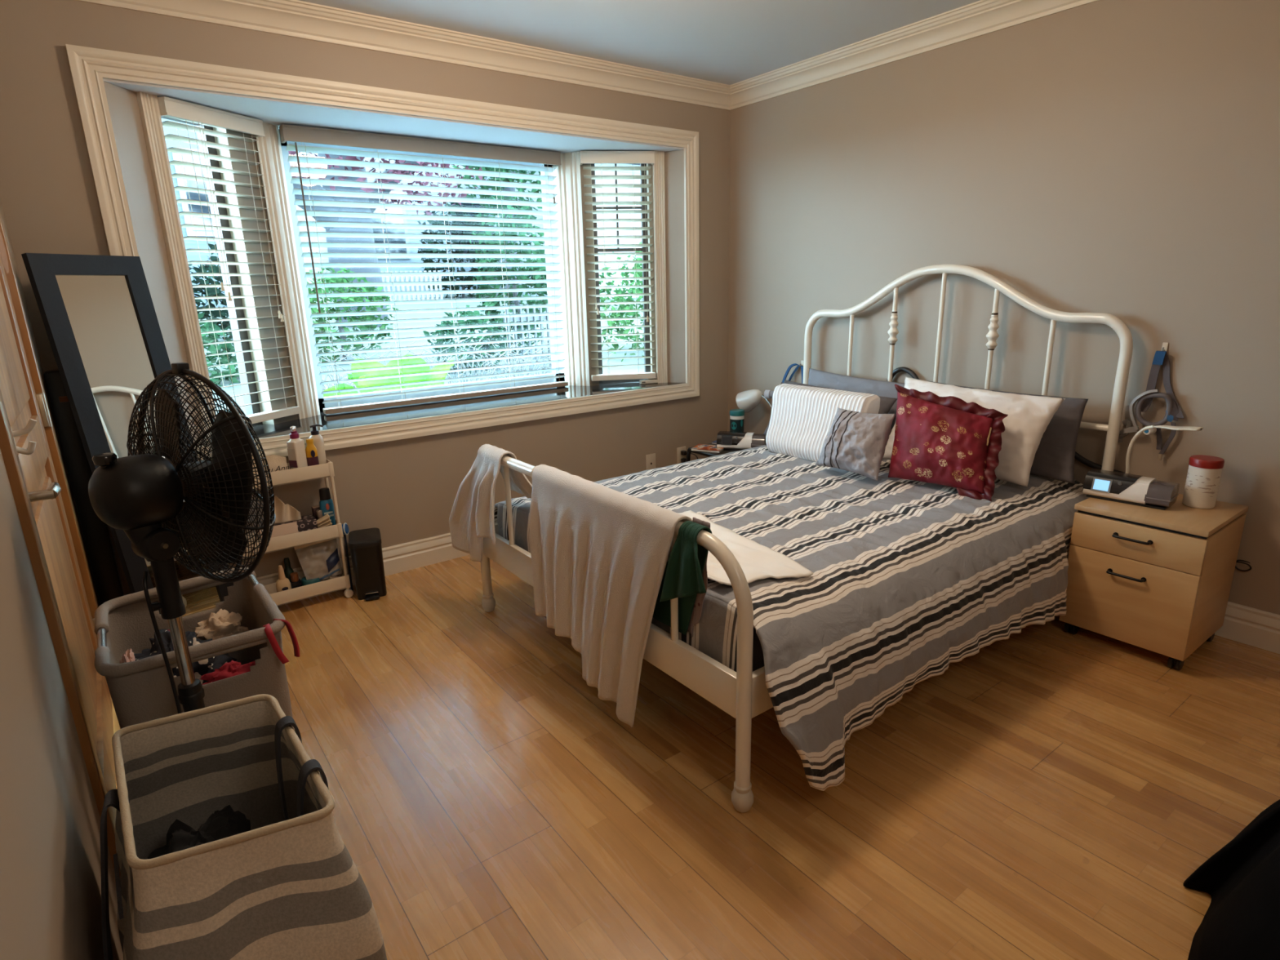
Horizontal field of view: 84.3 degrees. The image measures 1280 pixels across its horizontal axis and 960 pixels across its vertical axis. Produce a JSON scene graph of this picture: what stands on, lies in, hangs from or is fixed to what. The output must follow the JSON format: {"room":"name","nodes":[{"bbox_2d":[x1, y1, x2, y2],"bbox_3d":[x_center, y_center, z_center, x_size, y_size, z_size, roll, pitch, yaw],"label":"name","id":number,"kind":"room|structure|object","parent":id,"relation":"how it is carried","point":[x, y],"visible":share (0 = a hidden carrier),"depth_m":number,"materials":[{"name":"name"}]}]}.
{"room":"bedroom","nodes":[
{"label":"bedroom","id":0,"kind":"room"},
{"bbox_2d":[0,198,123,959],"bbox_3d":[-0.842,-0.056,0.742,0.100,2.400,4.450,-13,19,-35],"label":"door frame","id":1,"kind":"structure","parent":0,"point":[51,869],"depth_m":1.09,"materials":[{"name":"beige paint"}]},
{"bbox_2d":[0,253,116,822],"bbox_3d":[-1.533,-0.135,1.789,0.096,2.018,1.008,-13,19,-35],"label":"door","id":2,"kind":"structure","parent":1,"relation":"in","point":[28,412],"depth_m":1.91,"materials":[{"name":"brown wood"}]},
{"bbox_2d":[0,213,120,876],"bbox_3d":[-1.565,-0.158,1.749,0.096,2.100,1.140,-13,19,-35],"label":"trim","id":3,"kind":"structure","parent":1,"relation":"attached to","point":[7,446],"depth_m":1.50,"materials":[{"name":"brown wood"}]},
{"bbox_2d":[0,0,730,595],"bbox_3d":[-0.835,-0.817,3.518,3.566,2.400,0.148,-13,19,-35],"label":"wall","id":4,"kind":"structure","parent":0,"point":[406,489],"depth_m":3.14,"materials":[{"name":"beige paint"}]},
{"bbox_2d":[136,91,216,440],"bbox_3d":[-1.827,-0.807,2.816,0.024,1.319,0.065,4,16,20],"label":"trim","id":5,"kind":"structure","parent":4,"relation":"attached to","point":[148,106],"depth_m":2.77,"materials":[{"name":"beige paint"}]},
{"bbox_2d":[160,116,319,426],"bbox_3d":[-1.793,-0.886,3.103,0.152,1.319,0.687,4,16,20],"label":"window","id":6,"kind":"structure","parent":4,"relation":"in","point":[247,235],"depth_m":3.21,"materials":[{"name":"white wood"}]},
{"bbox_2d":[157,96,300,425],"bbox_3d":[-1.728,-0.885,3.039,0.087,1.280,0.448,4,16,20],"label":"blind","id":7,"kind":"object","parent":6,"relation":"attached to","point":[171,108],"visible":0.91,"depth_m":2.95,"materials":[{"name":"beige paint"}]},
{"bbox_2d":[256,532,470,585],"bbox_3d":[-0.757,0.290,3.752,3.366,0.137,0.019,-13,19,-35],"label":"baseboard","id":8,"kind":"structure","parent":4,"relation":"attached to","point":[404,557],"depth_m":3.48,"materials":[{"name":"beige paint"}]},
{"bbox_2d":[65,44,699,461],"bbox_3d":[-0.792,-0.997,3.396,2.828,1.499,0.042,-13,19,-35],"label":"trim","id":9,"kind":"structure","parent":4,"relation":"attached to","point":[89,66],"depth_m":3.12,"materials":[{"name":"beige paint"}]},
{"bbox_2d":[102,78,684,153],"bbox_3d":[-0.996,-1.729,3.454,2.656,0.080,0.600,-13,19,-35],"label":"ceiling","id":10,"kind":"structure","parent":4,"relation":"attached to","point":[276,112],"depth_m":3.20,"materials":[{"name":"white paint"}]},
{"bbox_2d":[75,0,729,110],"bbox_3d":[-0.790,-1.903,3.118,3.366,0.102,0.098,-13,19,-35],"label":"trim","id":11,"kind":"structure","parent":4,"relation":"attached to","point":[291,18],"depth_m":3.03,"materials":[{"name":"beige paint"}]},
{"bbox_2d":[278,128,564,412],"bbox_3d":[-1.095,-1.110,3.853,1.502,1.319,0.045,-13,19,-35],"label":"window","id":12,"kind":"structure","parent":4,"relation":"in","point":[285,153],"depth_m":3.85,"materials":[{"name":"white"}]},
{"bbox_2d":[279,124,568,413],"bbox_3d":[-1.022,-1.083,3.745,1.428,1.306,0.077,-13,19,-35],"label":"blind","id":13,"kind":"object","parent":12,"relation":"attached to","point":[294,133],"visible":1,"depth_m":3.66,"materials":[{"name":"beige paint"}]},
{"bbox_2d":[195,382,681,446],"bbox_3d":[-0.961,-0.399,3.818,2.656,0.040,0.600,-13,19,-35],"label":"window sill","id":14,"kind":"structure","parent":4,"relation":"attached to","point":[340,420],"depth_m":3.65,"materials":[{"name":"wood"}]},
{"bbox_2d":[553,151,656,386],"bbox_3d":[-0.167,-1.240,4.238,0.666,1.319,0.144,-4,15,-8],"label":"window","id":15,"kind":"structure","parent":4,"relation":"in","point":[593,371],"depth_m":4.19,"materials":[{"name":"white wood"}]},
{"bbox_2d":[579,151,655,381],"bbox_3d":[-0.115,-1.234,4.162,0.420,1.280,0.077,-4,15,-8],"label":"blind","id":16,"kind":"object","parent":15,"relation":"attached to","point":[585,157],"visible":1,"depth_m":4.12,"materials":[{"name":"beige paint"}]},
{"bbox_2d":[645,453,655,470],"bbox_3d":[0.067,-0.100,4.296,0.072,0.118,0.010,-13,19,-35],"label":"wall outlet","id":17,"kind":"object","parent":4,"relation":"attached to","point":[651,458],"visible":0.71,"depth_m":4.29,"materials":[{"name":"beige plastic"}]},
{"bbox_2d":[652,151,667,382],"bbox_3d":[0.121,-1.238,4.207,0.065,1.319,0.024,-4,15,-8],"label":"trim","id":18,"kind":"structure","parent":4,"relation":"attached to","point":[659,201],"depth_m":4.19,"materials":[{"name":"beige paint"}]},
{"bbox_2d":[298,0,980,84],"bbox_3d":[0.507,-1.571,1.413,3.566,0.100,4.670,-13,19,-35],"label":"ceiling","id":19,"kind":"structure","parent":0,"point":[725,42],"depth_m":3.03,"materials":[{"name":"white paint"}]},
{"bbox_2d":[111,555,1279,959],"bbox_3d":[0.569,0.839,2.073,3.566,0.100,4.670,-13,19,-35],"label":"floor","id":20,"kind":"structure","parent":0,"point":[1053,793],"depth_m":1.88,"materials":[{"name":"brown wood"}]},
{"bbox_2d":[21,253,233,617],"bbox_3d":[-1.801,-0.055,2.589,0.199,1.474,0.377,4,16,18],"label":"floor mirror","id":21,"kind":"object","parent":20,"relation":"on","point":[98,313],"visible":0.41,"depth_m":2.47,"materials":[{"name":"black wood"}]},
{"bbox_2d":[88,362,275,713],"bbox_3d":[-0.943,0.351,1.547,0.302,1.195,0.417,-13,19,-35],"label":"pedestal fan","id":22,"kind":"object","parent":20,"relation":"on","point":[143,495],"visible":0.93,"depth_m":1.40,"materials":[{"name":"black plastic"}]},
{"bbox_2d":[126,372,263,581],"bbox_3d":[-0.929,0.000,1.467,0.202,0.444,0.410,-13,19,-35],"label":"grille","id":23,"kind":"object","parent":22,"relation":"attached to","point":[217,491],"depth_m":1.40,"materials":[{"name":"black metal"}]},
{"bbox_2d":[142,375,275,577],"bbox_3d":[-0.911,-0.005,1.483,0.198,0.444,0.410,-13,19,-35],"label":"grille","id":24,"kind":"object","parent":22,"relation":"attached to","point":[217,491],"depth_m":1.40,"materials":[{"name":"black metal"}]},
{"bbox_2d":[94,567,299,728],"bbox_3d":[-1.099,0.599,1.800,0.380,0.581,0.512,-14,19,-37],"label":"laundry hamper","id":25,"kind":"object","parent":20,"relation":"on","point":[140,691],"visible":0.46,"depth_m":1.66,"materials":[{"name":"grey fabric"}]},
{"bbox_2d":[133,628,236,684],"bbox_3d":[-1.152,0.432,1.746,0.311,0.122,0.222,8,18,32],"label":"clothes","id":26,"kind":"object","parent":25,"relation":"in","point":[201,668],"visible":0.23,"depth_m":1.74,"materials":[{"name":"fabric"}]},
{"bbox_2d":[195,608,249,639],"bbox_3d":[-1.145,0.396,1.922,0.109,0.076,0.126,4,16,18],"label":"shirt","id":27,"kind":"object","parent":25,"relation":"in","point":[223,624],"visible":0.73,"depth_m":1.90,"materials":[{"name":"beige fabric"}]},
{"bbox_2d":[200,660,255,684],"bbox_3d":[-0.963,0.454,1.668,0.159,0.052,0.074,-13,19,-35],"label":"shirt","id":28,"kind":"object","parent":25,"relation":"in","point":[232,668],"visible":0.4,"depth_m":1.65,"materials":[{"name":"red fabric"}]},
{"bbox_2d":[100,693,386,959],"bbox_3d":[-0.703,0.744,1.231,0.372,0.588,0.594,-13,19,-35],"label":"laundry hamper","id":29,"kind":"object","parent":20,"relation":"on","point":[289,886],"visible":0.98,"depth_m":1.07,"materials":[{"name":"fabric"}]},
{"bbox_2d":[147,804,250,858],"bbox_3d":[-0.790,0.673,1.282,0.169,0.120,0.180,-13,19,-35],"label":"garment","id":30,"kind":"object","parent":29,"relation":"in","point":[224,823],"visible":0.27,"depth_m":1.28,"materials":[{"name":"black fabric"}]},
{"bbox_2d":[242,458,353,605],"bbox_3d":[-1.547,0.259,3.013,0.523,0.627,0.129,-13,19,-35],"label":"rolling cart","id":31,"kind":"object","parent":20,"relation":"on","point":[287,476],"visible":0.42,"depth_m":3.03,"materials":[{"name":"beige plastic"}]},
{"bbox_2d":[251,453,293,474],"bbox_3d":[-1.540,-0.051,2.906,0.197,0.140,0.063,-13,19,-35],"label":"pouch","id":32,"kind":"object","parent":31,"relation":"in","point":[276,463],"visible":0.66,"depth_m":2.92,"materials":[{"name":"beige"}]},
{"bbox_2d":[259,521,297,537],"bbox_3d":[-1.513,0.238,2.970,0.145,0.100,0.006,-13,19,-35],"label":"carton","id":33,"kind":"object","parent":31,"relation":"in","point":[287,528],"visible":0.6,"depth_m":2.97,"materials":[{"name":"beige cardboard"}]},
{"bbox_2d":[275,564,291,592],"bbox_3d":[-1.533,0.441,3.034,0.060,0.160,0.044,-13,19,-35],"label":"bottle","id":34,"kind":"object","parent":31,"relation":"in","point":[282,584],"visible":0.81,"depth_m":3.02,"materials":[{"name":"beige plastic"}]},
{"bbox_2d":[262,495,317,532],"bbox_3d":[-1.504,0.166,3.026,0.200,0.209,0.096,-13,19,-35],"label":"tissue box","id":35,"kind":"object","parent":31,"relation":"in","point":[284,513],"visible":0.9,"depth_m":3.02,"materials":[{"name":"grey cardboard"}]},
{"bbox_2d":[242,519,343,558],"bbox_3d":[-1.548,0.253,3.011,0.505,0.062,0.127,-13,19,-35],"label":"shelf","id":36,"kind":"object","parent":31,"relation":"on","point":[306,537],"depth_m":3.01,"materials":[{"name":"beige plastic"}]},
{"bbox_2d":[253,458,334,488],"bbox_3d":[-1.554,-0.013,2.938,0.505,0.062,0.127,-13,19,-35],"label":"tray","id":37,"kind":"object","parent":31,"relation":"on","point":[287,476],"depth_m":2.96,"materials":[{"name":"beige plastic"}]},
{"bbox_2d":[286,426,307,468],"bbox_3d":[-1.441,-0.116,2.972,0.052,0.226,0.059,3,16,17],"label":"lotion bottle","id":38,"kind":"object","parent":31,"relation":"in","point":[296,453],"visible":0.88,"depth_m":2.95,"materials":[{"name":"beige plastic"}]},
{"bbox_2d":[263,567,350,605],"bbox_3d":[-1.542,0.486,3.075,0.505,0.062,0.127,-13,19,-35],"label":"shelf","id":39,"kind":"object","parent":31,"relation":"on","point":[343,582],"depth_m":3.09,"materials":[{"name":"beige plastic"}]},
{"bbox_2d":[305,438,319,466],"bbox_3d":[-1.399,-0.096,3.018,0.047,0.160,0.040,-13,19,-35],"label":"lotion bottle","id":40,"kind":"object","parent":31,"relation":"in","point":[311,451],"visible":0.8,"depth_m":3.00,"materials":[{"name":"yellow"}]},
{"bbox_2d":[308,424,326,464],"bbox_3d":[-1.397,-0.135,3.060,0.058,0.213,0.058,4,16,19],"label":"lotion bottle","id":41,"kind":"object","parent":31,"relation":"in","point":[318,442],"visible":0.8,"depth_m":3.04,"materials":[{"name":"beige plastic"}]},
{"bbox_2d":[293,537,342,580],"bbox_3d":[-1.413,0.354,3.116,0.176,0.188,0.041,-13,19,-35],"label":"bag","id":42,"kind":"object","parent":31,"relation":"in","point":[321,559],"visible":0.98,"depth_m":3.12,"materials":[{"name":"beige"}]},
{"bbox_2d":[316,513,332,528],"bbox_3d":[-1.373,0.199,3.087,0.069,0.097,0.031,-13,19,-35],"label":"folded cloth","id":43,"kind":"object","parent":31,"relation":"in","point":[325,521],"visible":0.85,"depth_m":3.08,"materials":[{"name":"beige fabric"}]},
{"bbox_2d":[319,487,335,524],"bbox_3d":[-1.374,0.139,3.108,0.058,0.210,0.036,-13,19,-35],"label":"bottle","id":44,"kind":"object","parent":31,"relation":"in","point":[326,503],"visible":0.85,"depth_m":3.09,"materials":[{"name":"blue"}]},
{"bbox_2d":[342,522,353,590],"bbox_3d":[-1.323,0.352,3.213,0.027,0.331,0.057,-5,16,-11],"label":"brush","id":45,"kind":"object","parent":20,"relation":"on","point":[344,526],"visible":0.93,"depth_m":3.20,"materials":[{"name":"blue"}]},
{"bbox_2d":[348,528,386,600],"bbox_3d":[-1.235,0.381,3.212,0.136,0.270,0.226,-7,16,-21],"label":"pedal bin","id":46,"kind":"object","parent":20,"relation":"on","point":[365,546],"visible":1,"depth_m":3.14,"materials":[{"name":"black plastic"}]},
{"bbox_2d":[686,443,737,462],"bbox_3d":[0.594,0.004,4.145,0.544,0.415,0.367,-13,19,-35],"label":"side table","id":47,"kind":"object","parent":20,"relation":"on","point":[689,450],"visible":0.18,"depth_m":3.98,"materials":[{"name":"black"}]},
{"bbox_2d":[690,444,723,453],"bbox_3d":[0.392,-0.181,4.028,0.170,0.012,0.130,6,17,24],"label":"booklet","id":48,"kind":"object","parent":47,"relation":"on","point":[700,447],"visible":0.86,"depth_m":4.00,"materials":[{"name":"beige paper"}]},
{"bbox_2d":[729,408,744,431],"bbox_3d":[0.579,-0.328,4.222,0.089,0.184,0.089,-13,19,-35],"label":"wipes canister","id":49,"kind":"object","parent":47,"relation":"on","point":[736,416],"visible":0.78,"depth_m":4.18,"materials":[{"name":"teal plastic"}]},
{"bbox_2d":[716,431,766,450],"bbox_3d":[0.579,-0.222,4.015,0.269,0.090,0.124,3,16,17],"label":"machine","id":50,"kind":"object","parent":47,"relation":"on","point":[726,440],"visible":0.84,"depth_m":3.98,"materials":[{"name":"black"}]},
{"bbox_2d":[735,389,772,413],"bbox_3d":[0.718,-0.385,4.198,0.132,0.298,0.343,-13,19,-35],"label":"desk lamp","id":51,"kind":"object","parent":47,"relation":"on","point":[747,400],"visible":0.6,"depth_m":4.21,"materials":[{"name":"white"}]},
{"bbox_2d":[480,264,1133,813],"bbox_3d":[0.595,-0.134,2.815,2.065,1.383,1.598,-13,19,-35],"label":"frame","id":52,"kind":"object","parent":20,"relation":"on","point":[743,694],"visible":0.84,"depth_m":2.61,"materials":[{"name":"white metal"}]},
{"bbox_2d":[448,444,532,562],"bbox_3d":[-0.564,0.101,2.776,0.205,0.485,0.635,-13,19,-35],"label":"hand towel","id":53,"kind":"object","parent":52,"relation":"hanging from","point":[471,519],"visible":0.86,"depth_m":2.73,"materials":[{"name":"white fabric"}]},
{"bbox_2d":[528,464,693,727],"bbox_3d":[-0.116,0.357,2.199,0.148,0.698,0.749,-13,19,-35],"label":"blanket","id":54,"kind":"object","parent":52,"relation":"hanging from","point":[600,554],"visible":0.98,"depth_m":2.13,"materials":[{"name":"beige fabric"}]},
{"bbox_2d":[652,520,711,635],"bbox_3d":[0.069,0.259,1.910,0.090,0.346,0.416,-13,19,-35],"label":"cloth","id":55,"kind":"object","parent":52,"relation":"hanging from","point":[682,579],"visible":0.88,"depth_m":1.82,"materials":[{"name":"green fabric"}]},
{"bbox_2d":[687,517,710,637],"bbox_3d":[0.154,0.269,1.883,0.006,0.349,0.097,-13,19,-35],"label":"patterned top","id":56,"kind":"object","parent":52,"relation":"hanging from","point":[696,612],"visible":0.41,"depth_m":1.89,"materials":[{"name":"fabric"}]},
{"bbox_2d":[752,626,764,671],"bbox_3d":[0.624,0.161,2.917,1.878,0.145,1.430,-13,19,-35],"label":"mattress","id":57,"kind":"object","parent":52,"relation":"on","point":[757,654],"visible":0.04,"depth_m":1.84,"materials":[{"name":"black fabric"}]},
{"bbox_2d":[493,444,1089,791],"bbox_3d":[0.631,0.241,2.865,1.960,0.440,1.743,-13,19,-35],"label":"duvet","id":58,"kind":"object","parent":52,"relation":"on","point":[910,580],"visible":0.63,"depth_m":2.23,"materials":[{"name":"fabric"}]},
{"bbox_2d":[677,510,813,585],"bbox_3d":[0.178,0.188,2.260,0.435,0.049,0.815,-13,19,-35],"label":"cloth","id":59,"kind":"object","parent":58,"relation":"on","point":[757,561],"visible":0.29,"depth_m":2.09,"materials":[{"name":"white fabric"}]},
{"bbox_2d":[765,383,879,462],"bbox_3d":[0.829,-0.269,3.374,0.240,0.320,0.578,-13,19,-35],"label":"pillow","id":60,"kind":"object","parent":58,"relation":"on","point":[802,417],"visible":0.72,"depth_m":3.34,"materials":[{"name":"white fabric"}]},
{"bbox_2d":[763,379,897,435],"bbox_3d":[0.924,-0.326,3.554,0.223,0.277,0.701,-13,19,-35],"label":"pillow","id":61,"kind":"object","parent":58,"relation":"on","point":[886,403],"visible":0.03,"depth_m":3.32,"materials":[{"name":"fabric"}]},
{"bbox_2d":[815,408,895,480],"bbox_3d":[0.908,-0.163,2.986,0.213,0.254,0.335,-13,19,-35],"label":"cushion","id":62,"kind":"object","parent":58,"relation":"on","point":[855,442],"visible":1,"depth_m":2.91,"materials":[{"name":"grey fabric"}]},
{"bbox_2d":[808,368,904,435],"bbox_3d":[1.089,-0.383,3.632,0.151,0.328,0.647,-13,19,-35],"label":"pillow","id":63,"kind":"object","parent":58,"relation":"on","point":[818,378],"visible":0.23,"depth_m":3.59,"materials":[{"name":"fabric"}]},
{"bbox_2d":[888,383,1008,501],"bbox_3d":[1.187,-0.157,2.787,0.476,0.392,0.234,13,21,42],"label":"cushion","id":64,"kind":"object","parent":58,"relation":"on","point":[950,441],"visible":1,"depth_m":2.72,"materials":[{"name":"red fabric"}]},
{"bbox_2d":[882,376,1065,486],"bbox_3d":[1.349,-0.220,2.954,0.255,0.348,0.693,-13,19,-35],"label":"pillow","id":65,"kind":"object","parent":58,"relation":"on","point":[1026,422],"visible":0.4,"depth_m":2.75,"materials":[{"name":"white fabric"}]},
{"bbox_2d":[929,381,1088,484],"bbox_3d":[1.515,-0.225,3.028,0.184,0.320,0.746,-13,19,-35],"label":"pillow","id":66,"kind":"object","parent":58,"relation":"on","point":[1054,458],"visible":0.19,"depth_m":2.80,"materials":[{"name":"grey fabric"}]},
{"bbox_2d":[886,366,919,381],"bbox_3d":[1.324,-0.130,3.617,0.024,0.889,0.243,-13,19,-35],"label":"air hose","id":67,"kind":"object","parent":52,"relation":"hanging from","point":[909,371],"visible":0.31,"depth_m":3.49,"materials":[{"name":"black plastic"}]},
{"bbox_2d":[1058,493,1248,670],"bbox_3d":[1.860,0.342,2.592,0.440,0.519,0.399,-13,19,-35],"label":"nightstand","id":68,"kind":"object","parent":20,"relation":"on","point":[1159,581],"visible":0.98,"depth_m":2.45,"materials":[{"name":"brown wood"}]},
{"bbox_2d":[1074,451,1125,473],"bbox_3d":[1.839,-0.092,2.878,0.124,0.136,0.375,-6,16,-17],"label":"air hose","id":69,"kind":"object","parent":68,"relation":"on","point":[1077,456],"visible":0.27,"depth_m":2.90,"materials":[{"name":"black plastic"}]},
{"bbox_2d":[1083,468,1179,510],"bbox_3d":[1.788,0.031,2.580,0.124,0.090,0.269,-15,20,-40],"label":"machine","id":70,"kind":"object","parent":68,"relation":"on","point":[1116,486],"visible":1,"depth_m":2.54,"materials":[{"name":"white"}]},
{"bbox_2d":[1125,425,1203,473],"bbox_3d":[1.887,-0.073,2.579,0.069,0.286,0.272,-6,16,-16],"label":"reading lamp","id":71,"kind":"object","parent":68,"relation":"on","point":[1138,433],"visible":0.77,"depth_m":2.58,"materials":[{"name":"white plastic"}]},
{"bbox_2d":[1182,454,1224,509],"bbox_3d":[1.982,0.006,2.491,0.097,0.175,0.097,-13,19,-35],"label":"tub","id":72,"kind":"object","parent":68,"relation":"on","point":[1204,472],"visible":1,"depth_m":2.46,"materials":[{"name":"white plastic"}]},
{"bbox_2d":[1182,799,1279,959],"bbox_3d":[1.535,0.722,1.286,1.126,0.487,0.768,-13,19,-35],"label":"jacket","id":73,"kind":"object","parent":20,"relation":"on","point":[1241,921],"visible":1,"depth_m":1.37,"materials":[{"name":"black fabric"}]},
{"bbox_2d":[727,0,1279,614],"bbox_3d":[1.930,-0.672,2.729,0.100,2.400,4.450,-13,19,-35],"label":"wall","id":74,"kind":"structure","parent":0,"point":[1120,158],"depth_m":2.84,"materials":[{"name":"beige paint"}]},
{"bbox_2d":[729,0,1098,110],"bbox_3d":[1.822,-1.764,2.368,0.098,0.102,4.450,-13,19,-35],"label":"trim","id":75,"kind":"structure","parent":74,"relation":"attached to","point":[981,17],"depth_m":3.20,"materials":[{"name":"beige paint"}]},
{"bbox_2d":[1161,342,1168,352],"bbox_3d":[1.956,-0.490,2.639,0.025,0.044,0.018,-13,19,-35],"label":"hook","id":76,"kind":"object","parent":74,"relation":"attached to","point":[1165,345],"visible":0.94,"depth_m":2.64,"materials":[{"name":"beige plastic"}]},
{"bbox_2d":[1118,351,1183,460],"bbox_3d":[1.937,-0.280,2.679,0.069,0.411,0.212,-13,19,-35],"label":"mask","id":77,"kind":"object","parent":76,"relation":"hanging from","point":[1173,411],"visible":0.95,"depth_m":2.67,"materials":[{"name":"grey"}]},
{"bbox_2d":[1118,418,1133,442],"bbox_3d":[1.903,-0.194,2.776,0.025,0.095,0.050,-13,19,-35],"label":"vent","id":78,"kind":"object","parent":77,"relation":"attached to","point":[1127,423],"depth_m":2.76,"materials":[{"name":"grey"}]},
{"bbox_2d":[1214,601,1279,653],"bbox_3d":[1.910,0.429,2.994,0.019,0.137,4.450,-13,19,-35],"label":"baseboard","id":79,"kind":"structure","parent":74,"relation":"attached to","point":[1260,628],"depth_m":2.57,"materials":[{"name":"beige paint"}]},
{"bbox_3d":[0.920,-0.659,4.032,0.025,0.044,0.018,-13,19,-35],"label":"hook","id":80,"kind":"object","parent":74,"relation":"attached to","visible":0},
{"bbox_2d":[780,363,803,384],"bbox_3d":[0.898,-0.589,4.062,0.212,0.160,0.035,10,19,35],"label":"mask","id":81,"kind":"object","parent":80,"relation":"hanging from","point":[790,366],"visible":0.53,"depth_m":4.06,"materials":[{"name":"blue"}]},
{"label":"outside","id":82,"kind":"structure","parent":0,"visible":0},
{"bbox_2d":[198,292,644,415],"bbox_3d":[-11.842,-3.079,14.128,36.000,1.500,29.300,-13,19,-35],"label":"ground","id":83,"kind":"structure","parent":82,"point":[617,370],"depth_m":9.08,"materials":[{"name":"soil"}]},
{"bbox_2d":[161,118,226,306],"bbox_3d":[-10.030,-5.229,11.631,6.000,5.325,7.300,-13,19,-35],"label":"house","id":84,"kind":"structure","parent":83,"relation":"on","point":[188,244],"depth_m":10.35,"materials":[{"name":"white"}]},
{"bbox_2d":[188,243,232,340],"bbox_3d":[-4.691,-2.200,8.348,1.280,1.146,1.168,0,15,5],"label":"shrub","id":85,"kind":"object","parent":83,"relation":"on","point":[211,291],"visible":0.22,"depth_m":8.06,"materials":[{"name":"green plant"}]},
{"bbox_2d":[196,306,240,386],"bbox_3d":[-4.407,-1.125,6.502,1.689,1.061,1.150,-13,19,-35],"label":"shrub","id":86,"kind":"object","parent":83,"relation":"on","point":[211,348],"visible":0.15,"depth_m":6.65,"materials":[{"name":"green plant"}]},
{"bbox_2d":[305,267,398,362],"bbox_3d":[-3.237,-1.775,7.656,1.330,1.094,0.790,-13,19,-35],"label":"shrub","id":87,"kind":"object","parent":83,"relation":"on","point":[333,280],"visible":0.52,"depth_m":7.59,"materials":[{"name":"green plant"}]},
{"bbox_2d":[323,382,385,396],"bbox_3d":[-2.013,-0.323,4.550,0.653,0.587,0.679,8,18,30],"label":"plant","id":88,"kind":"object","parent":83,"relation":"on","point":[342,386],"visible":0.03,"depth_m":4.83,"materials":[{"name":"green plant"}]},
{"bbox_2d":[288,151,485,327],"bbox_3d":[-3.625,-3.782,9.282,3.195,4.024,1.498,-13,19,-35],"label":"maple tree","id":89,"kind":"object","parent":83,"relation":"on","point":[339,229],"visible":0.19,"depth_m":9.37,"materials":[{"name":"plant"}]},
{"bbox_2d":[288,151,497,293],"bbox_3d":[-5.143,-7.120,17.832,7.400,5.200,6.800,-13,19,-35],"label":"house","id":90,"kind":"structure","parent":83,"relation":"on","point":[301,218],"depth_m":14.84,"materials":[{"name":"white"}]},
{"bbox_2d":[347,353,453,393],"bbox_3d":[-1.724,-0.582,5.239,0.762,0.632,0.768,-13,19,-35],"label":"plant","id":91,"kind":"object","parent":83,"relation":"on","point":[410,361],"visible":0.23,"depth_m":5.37,"materials":[{"name":"green plant"}]},
{"bbox_2d":[380,270,443,301],"bbox_3d":[-4.015,-3.267,11.959,1.400,0.520,0.040,-13,19,-35],"label":"picket fence","id":92,"kind":"object","parent":83,"relation":"on","point":[420,277],"visible":0.43,"depth_m":12.07,"materials":[{"name":"grey wood"}]},
{"bbox_2d":[417,201,499,297],"bbox_3d":[-3.387,-4.226,13.309,1.728,1.962,1.134,-13,19,-35],"label":"shrub","id":93,"kind":"object","parent":83,"relation":"on","point":[452,213],"visible":0.41,"depth_m":13.10,"materials":[{"name":"green plant"}]},
{"bbox_2d":[422,305,507,373],"bbox_3d":[-1.853,-1.502,7.647,0.955,0.756,0.699,-13,19,-35],"label":"shrub","id":94,"kind":"object","parent":83,"relation":"on","point":[469,322],"visible":0.5,"depth_m":7.49,"materials":[{"name":"green plant"}]},
{"bbox_2d":[317,332,630,393],"bbox_3d":[-1.627,-1.041,6.701,3.311,0.619,1.048,-13,19,-37],"label":"dry bush","id":95,"kind":"object","parent":83,"relation":"on","point":[491,372],"visible":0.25,"depth_m":6.71,"materials":[{"name":"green plant"}]},
{"bbox_2d":[451,164,542,312],"bbox_3d":[-2.138,-4.106,11.386,1.817,3.050,1.103,-13,19,-35],"label":"tree","id":96,"kind":"object","parent":83,"relation":"on","point":[489,169],"visible":0.23,"depth_m":11.18,"materials":[{"name":"green plant"}]},
{"bbox_2d":[469,188,547,354],"bbox_3d":[-1.531,-2.456,8.570,1.002,1.999,0.994,-5,16,-13],"label":"tree","id":97,"kind":"object","parent":83,"relation":"on","point":[495,312],"visible":0.44,"depth_m":8.37,"materials":[{"name":"green plant"}]},
{"bbox_2d":[502,303,551,372],"bbox_3d":[-1.190,-1.573,7.804,0.650,0.710,0.041,-13,19,-35],"label":"iron fence","id":98,"kind":"object","parent":83,"relation":"on","point":[534,318],"visible":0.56,"depth_m":7.75,"materials":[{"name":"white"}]},
{"bbox_2d":[473,163,642,298],"bbox_3d":[-0.409,-5.804,14.864,5.700,4.403,2.800,-13,19,-35],"label":"house","id":99,"kind":"structure","parent":83,"relation":"on","point":[606,224],"depth_m":13.69,"materials":[{"name":"white"}]},
{"bbox_2d":[599,241,644,361],"bbox_3d":[0.249,-2.208,8.932,1.852,1.678,1.768,-13,19,-35],"label":"shrub","id":100,"kind":"object","parent":83,"relation":"on","point":[632,291],"visible":0.14,"depth_m":8.73,"materials":[{"name":"green plant"}]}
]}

